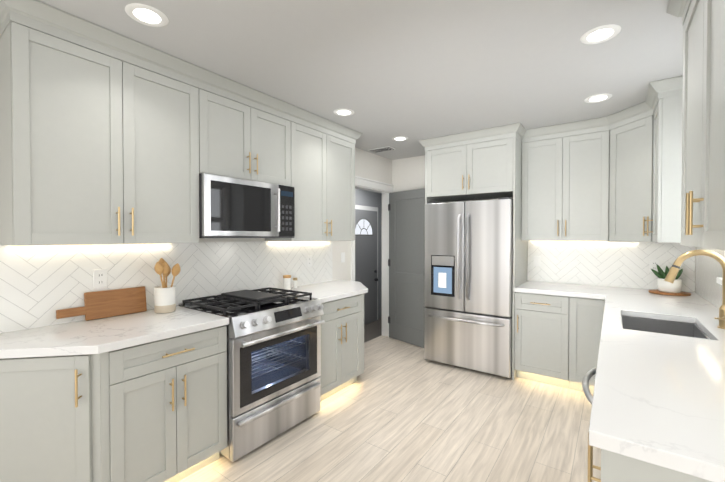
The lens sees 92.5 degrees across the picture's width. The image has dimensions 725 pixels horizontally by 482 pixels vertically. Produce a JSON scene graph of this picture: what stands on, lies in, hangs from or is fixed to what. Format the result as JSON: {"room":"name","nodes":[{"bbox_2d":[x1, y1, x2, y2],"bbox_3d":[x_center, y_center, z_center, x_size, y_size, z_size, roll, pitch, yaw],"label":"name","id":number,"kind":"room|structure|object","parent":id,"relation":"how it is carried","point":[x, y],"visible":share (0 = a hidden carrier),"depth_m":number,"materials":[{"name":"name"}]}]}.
{"room":"kitchen","nodes":[
{"label":"kitchen","id":0,"kind":"room"},
{"bbox_2d":[177,147,391,318],"bbox_3d":[-0.813,0.220,3.347,0.124,2.700,7.420,1,1,36],"label":"wall","id":1,"kind":"structure","parent":0,"point":[368,165],"depth_m":4.50,"materials":[{"name":"paint"}]},
{"bbox_2d":[0,0,211,245],"bbox_3d":[-1.451,-0.548,2.049,0.350,1.127,0.934,1,1,36],"label":"upper cabinet","id":2,"kind":"object","parent":1,"relation":"attached to","point":[107,136],"depth_m":1.82,"materials":[{"name":"grey wood"}]},
{"bbox_2d":[0,241,331,332],"bbox_3d":[-1.141,0.234,2.780,0.008,0.455,2.733,1,1,36],"label":"backsplash","id":3,"kind":"structure","parent":1,"relation":"attached to","point":[40,286],"depth_m":2.30,"materials":[{"name":"tile"}]},
{"bbox_2d":[93,269,106,288],"bbox_3d":[-1.605,0.230,2.124,0.007,0.116,0.072,1,1,36],"label":"electrical outlet","id":4,"kind":"object","parent":3,"relation":"attached to","point":[99,278],"depth_m":2.12,"materials":[{"name":"white plastic"}]},
{"bbox_2d":[307,255,311,266],"bbox_3d":[-0.548,0.208,3.587,0.007,0.116,0.072,1,1,36],"label":"electrical outlet","id":5,"kind":"object","parent":3,"relation":"attached to","point":[309,258],"depth_m":3.58,"materials":[{"name":"white plastic"}]},
{"bbox_2d":[341,252,344,262],"bbox_3d":[-0.225,0.192,4.045,0.010,0.116,0.072,1,1,36],"label":"electrical outlet","id":6,"kind":"object","parent":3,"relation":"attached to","point":[343,253],"depth_m":4.04,"materials":[{"name":"white plastic"}]},
{"bbox_2d":[212,72,291,186],"bbox_3d":[-0.977,-0.787,2.701,0.350,0.666,0.798,1,1,36],"label":"upper cabinet","id":7,"kind":"object","parent":1,"relation":"attached to","point":[252,130],"depth_m":2.58,"materials":[{"name":"grey wood"}]},
{"bbox_2d":[199,173,294,237],"bbox_3d":[-0.934,-0.235,2.676,0.454,0.424,0.792,1,1,36],"label":"microwave","id":8,"kind":"object","parent":7,"relation":"attached to","point":[230,207],"visible":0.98,"depth_m":2.50,"materials":[{"name":"metal"}]},
{"bbox_2d":[265,108,355,241],"bbox_3d":[-0.498,-0.565,3.366,0.350,1.127,0.954,1,1,36],"label":"upper cabinet","id":9,"kind":"object","parent":1,"relation":"attached to","point":[323,152],"depth_m":3.24,"materials":[{"name":"grey wood"}]},
{"bbox_2d":[355,209,377,324],"bbox_3d":[0.025,0.468,6.101,0.088,2.025,0.860,1,1,36],"label":"exterior door","id":10,"kind":"structure","parent":1,"relation":"in","point":[365,248],"depth_m":6.20,"materials":[{"name":"paint"}]},
{"bbox_2d":[355,205,377,319],"bbox_3d":[-0.012,0.430,6.127,0.020,2.110,1.020,1,1,36],"label":"door frame","id":11,"kind":"structure","parent":1,"relation":"attached to","point":[361,207],"depth_m":6.50,"materials":[{"name":"white wood"}]},
{"bbox_2d":[351,176,393,340],"bbox_3d":[0.098,0.357,4.584,0.154,2.295,0.969,1,1,36],"label":"door frame","id":12,"kind":"structure","parent":1,"relation":"attached to","point":[365,183],"depth_m":4.90,"materials":[{"name":"white wood"}]},
{"bbox_2d":[388,188,424,347],"bbox_3d":[0.609,0.341,4.536,0.768,2.012,0.272,1,1,36],"label":"kitchen door","id":13,"kind":"structure","parent":1,"relation":"in","point":[406,259],"depth_m":4.59,"materials":[{"name":"grey paint"}]},
{"bbox_2d":[38,0,682,159],"bbox_3d":[0.101,-1.151,2.669,4.430,0.060,7.420,1,1,36],"label":"ceiling","id":14,"kind":"structure","parent":0,"point":[415,72],"depth_m":2.07,"materials":[{"name":"paint"}]},
{"bbox_2d":[125,3,168,26],"bbox_3d":[-1.059,-1.105,1.706,0.183,0.006,0.183,0,1,-9],"label":"recessed light","id":15,"kind":"object","parent":14,"relation":"in","point":[151,16],"depth_m":1.70,"materials":[{"name":"white plastic"}]},
{"bbox_2d":[334,108,353,115],"bbox_3d":[-0.162,-1.122,3.032,0.183,0.006,0.183,0,1,-9],"label":"recessed light","id":16,"kind":"object","parent":14,"relation":"in","point":[343,111],"depth_m":3.02,"materials":[{"name":"white plastic"}]},
{"bbox_2d":[368,146,394,152],"bbox_3d":[0.240,-1.137,4.322,0.320,0.009,0.160,1,1,36],"label":"ceiling vent","id":17,"kind":"object","parent":14,"relation":"in","point":[382,149],"visible":0.98,"depth_m":4.30,"materials":[{"name":"metal"}]},
{"bbox_2d":[392,136,407,140],"bbox_3d":[0.416,-1.132,3.848,0.183,0.006,0.183,0,1,-9],"label":"recessed light","id":18,"kind":"object","parent":14,"relation":"in","point":[399,138],"depth_m":3.83,"materials":[{"name":"white plastic"}]},
{"bbox_2d":[584,93,611,102],"bbox_3d":[1.850,-1.118,2.726,0.183,0.006,0.183,0,1,-9],"label":"recessed light","id":19,"kind":"object","parent":14,"relation":"in","point":[599,97],"depth_m":2.72,"materials":[{"name":"white plastic"}]},
{"bbox_2d":[580,24,620,43],"bbox_3d":[1.279,-1.107,1.868,0.183,0.006,0.183,0,1,-9],"label":"recessed light","id":20,"kind":"object","parent":14,"relation":"in","point":[605,32],"depth_m":1.86,"materials":[{"name":"white plastic"}]},
{"bbox_2d":[364,318,381,342],"bbox_3d":[-0.041,1.524,5.410,1.029,0.060,3.200,1,1,36],"label":"floor","id":21,"kind":"structure","parent":0,"point":[373,330],"depth_m":5.78,"materials":[{"name":"grey wood"}]},
{"bbox_2d":[179,335,600,481],"bbox_3d":[0.058,1.420,1.764,3.400,0.060,5.850,1,1,36],"label":"floor","id":22,"kind":"structure","parent":0,"point":[399,411],"depth_m":2.49,"materials":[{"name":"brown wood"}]},
{"bbox_2d":[128,325,226,481],"bbox_3d":[-1.281,0.950,2.069,0.624,0.874,0.650,1,1,36],"label":"base cabinet","id":23,"kind":"object","parent":22,"relation":"on","point":[154,411],"depth_m":1.90,"materials":[{"name":"grey wood"}]},
{"bbox_2d":[0,306,228,358],"bbox_3d":[-1.380,0.493,1.903,0.651,0.040,1.026,1,1,36],"label":"countertop","id":24,"kind":"structure","parent":23,"relation":"on","point":[97,336],"depth_m":1.80,"materials":[{"name":"stone"}]},
{"bbox_2d":[56,286,146,320],"bbox_3d":[-1.579,0.387,2.126,0.038,0.165,0.460,1,1,36],"label":"cutting board","id":25,"kind":"object","parent":24,"relation":"on","point":[107,303],"visible":0.92,"depth_m":2.14,"materials":[{"name":"brown wood"}]},
{"bbox_2d":[154,258,180,312],"bbox_3d":[-1.306,0.291,2.296,0.134,0.354,0.157,1,1,36],"label":"utensil crock","id":26,"kind":"object","parent":24,"relation":"on","point":[164,298],"visible":1,"depth_m":2.26,"materials":[{"name":"beige ceramic"}]},
{"bbox_2d":[178,287,324,461],"bbox_3d":[-0.802,0.892,2.620,0.731,0.975,0.794,1,1,36],"label":"range","id":27,"kind":"object","parent":22,"relation":"on","point":[273,360],"visible":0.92,"depth_m":2.43,"materials":[{"name":"silver metal"}]},
{"bbox_2d":[320,294,363,401],"bbox_3d":[-0.427,0.935,3.250,0.624,0.874,0.658,1,1,36],"label":"base cabinet","id":28,"kind":"object","parent":22,"relation":"on","point":[342,332],"depth_m":3.06,"materials":[{"name":"grey wood"}]},
{"bbox_2d":[277,280,367,302],"bbox_3d":[-0.305,0.475,3.389,0.651,0.040,1.032,1,1,36],"label":"countertop","id":29,"kind":"structure","parent":28,"relation":"on","point":[331,290],"depth_m":3.26,"materials":[{"name":"stone"}]},
{"bbox_2d":[283,275,293,289],"bbox_3d":[-0.705,0.388,3.247,0.074,0.135,0.074,0,1,30],"label":"canister","id":30,"kind":"object","parent":29,"relation":"on","point":[287,282],"depth_m":3.22,"materials":[{"name":"white ceramic"}]},
{"bbox_2d":[294,278,296,287],"bbox_3d":[-0.649,0.405,3.342,0.043,0.100,0.043,0,1,27],"label":"canister","id":31,"kind":"object","parent":29,"relation":"on","point":[295,279],"depth_m":3.32,"materials":[{"name":"white ceramic"}]},
{"bbox_2d":[424,197,512,377],"bbox_3d":[1.240,0.456,3.873,0.912,1.775,0.764,1,1,36],"label":"fridge","id":32,"kind":"object","parent":22,"relation":"on","point":[468,273],"visible":0.98,"depth_m":3.58,"materials":[{"name":"metal"}]},
{"bbox_2d":[515,292,558,385],"bbox_3d":[1.888,0.931,3.510,0.519,0.874,0.625,1,1,36],"label":"base cabinet","id":33,"kind":"object","parent":22,"relation":"on","point":[557,340],"depth_m":3.30,"materials":[{"name":"grey wood"}]},
{"bbox_2d":[559,296,602,393],"bbox_3d":[2.143,0.934,3.301,0.379,0.874,0.666,1,1,36],"label":"base cabinet","id":34,"kind":"object","parent":22,"relation":"on","point":[576,314],"depth_m":3.11,"materials":[{"name":"grey wood"}]},
{"bbox_2d":[582,367,596,404],"bbox_3d":[1.248,0.962,1.330,0.690,0.868,0.600,1,1,36],"label":"dishwasher","id":35,"kind":"object","parent":22,"relation":"on","point":[586,380],"visible":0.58,"depth_m":1.48,"materials":[{"name":"metal"}]},
{"bbox_2d":[595,300,604,376],"bbox_3d":[2.146,0.944,2.535,0.685,0.874,0.693,1,1,36],"label":"base cabinet","id":36,"kind":"object","parent":22,"relation":"on","point":[599,308],"depth_m":3.02,"materials":[{"name":"grey wood"}]},
{"bbox_2d":[514,281,601,298],"bbox_3d":[1.961,0.474,3.433,0.720,0.040,0.654,1,1,36],"label":"countertop","id":37,"kind":"structure","parent":36,"relation":"on","point":[548,288],"depth_m":3.31,"materials":[{"name":"stone"}]},
{"bbox_2d":[595,447,711,481],"bbox_3d":[0.946,0.965,0.825,0.625,0.874,0.279,1,1,36],"label":"base cabinet","id":38,"kind":"object","parent":22,"relation":"on","point":[615,467],"depth_m":0.85,"materials":[{"name":"grey wood"}]},
{"bbox_2d":[589,286,724,481],"bbox_3d":[1.780,0.492,1.997,0.654,0.040,3.194,1,1,36],"label":"countertop","id":39,"kind":"structure","parent":38,"relation":"on","point":[658,399],"depth_m":1.14,"materials":[{"name":"stone"}]},
{"bbox_2d":[621,316,709,338],"bbox_3d":[1.732,0.653,2.013,0.408,0.279,0.628,1,1,36],"label":"sink","id":40,"kind":"object","parent":39,"relation":"in","point":[667,327],"visible":0.06,"depth_m":2.22,"materials":[{"name":"silver metal"}]},
{"bbox_2d":[648,264,690,295],"bbox_3d":[2.678,0.331,3.027,0.280,0.256,0.280,1,1,36],"label":"plant","id":41,"kind":"object","parent":39,"relation":"on","point":[668,288],"visible":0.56,"depth_m":2.99,"materials":[{"name":"green plant"}]},
{"bbox_2d":[664,249,724,328],"bbox_3d":[1.859,0.260,1.916,0.294,0.425,0.138,1,1,36],"label":"faucet","id":42,"kind":"object","parent":39,"relation":"on","point":[675,268],"visible":1,"depth_m":1.90,"materials":[{"name":"gold metal"}]},
{"bbox_2d":[392,131,609,277],"bbox_3d":[1.736,0.111,4.069,3.120,2.500,0.120,1,1,36],"label":"wall","id":43,"kind":"structure","parent":0,"point":[404,174],"depth_m":4.77,"materials":[{"name":"paint"}]},
{"bbox_2d":[423,124,518,202],"bbox_3d":[1.286,-0.816,3.921,0.922,0.638,0.629,1,1,36],"label":"upper cabinet","id":44,"kind":"object","parent":43,"relation":"attached to","point":[473,165],"depth_m":3.64,"materials":[{"name":"grey wood"}]},
{"bbox_2d":[519,118,598,242],"bbox_3d":[2.069,-0.566,3.500,0.802,1.127,0.398,1,1,36],"label":"upper cabinet","id":45,"kind":"object","parent":43,"relation":"attached to","point":[595,179],"depth_m":3.40,"materials":[{"name":"grey wood"}]},
{"bbox_2d":[527,241,694,291],"bbox_3d":[2.415,0.225,3.501,1.373,0.455,0.008,1,1,36],"label":"backsplash","id":46,"kind":"structure","parent":43,"relation":"attached to","point":[625,264],"depth_m":3.47,"materials":[{"name":"tile"}]},
{"bbox_2d":[534,256,540,266],"bbox_3d":[1.932,0.224,3.838,0.072,0.116,0.010,1,1,36],"label":"electrical outlet","id":47,"kind":"object","parent":46,"relation":"attached to","point":[537,259],"depth_m":3.83,"materials":[{"name":"white plastic"}]},
{"bbox_2d":[649,259,658,271],"bbox_3d":[2.740,0.231,3.256,0.072,0.116,0.007,1,1,36],"label":"electrical outlet","id":48,"kind":"object","parent":46,"relation":"attached to","point":[652,263],"depth_m":3.26,"materials":[{"name":"white plastic"}]},
{"bbox_2d":[599,102,642,241],"bbox_3d":[2.494,-0.560,3.008,0.697,1.127,0.699,1,1,36],"label":"upper cabinet","id":49,"kind":"object","parent":43,"relation":"attached to","point":[621,148],"depth_m":3.05,"materials":[{"name":"grey wood"}]},
{"bbox_2d":[643,75,682,242],"bbox_3d":[2.348,-0.554,2.551,0.397,1.127,0.450,1,1,36],"label":"upper cabinet","id":50,"kind":"object","parent":43,"relation":"attached to","point":[662,106],"depth_m":2.44,"materials":[{"name":"grey wood"}]},
{"bbox_2d":[667,0,724,250],"bbox_3d":[1.328,-0.533,1.145,0.404,1.134,1.023,1,1,36],"label":"upper cabinet","id":51,"kind":"object","parent":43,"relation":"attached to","point":[703,169],"visible":1,"depth_m":1.22,"materials":[{"name":"grey wood"}]},
{"bbox_2d":[695,247,723,307],"bbox_3d":[2.039,0.247,1.801,0.008,0.455,3.185,1,1,36],"label":"backsplash","id":52,"kind":"structure","parent":43,"relation":"attached to","point":[708,271],"depth_m":2.65,"materials":[{"name":"tile"}]},
{"bbox_2d":[716,251,724,284],"bbox_3d":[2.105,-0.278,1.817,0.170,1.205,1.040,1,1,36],"label":"electrical outlet","id":53,"kind":"object","parent":52,"relation":"attached to","point":[718,280],"depth_m":2.25,"materials":[{"name":"white plastic"}]}
]}

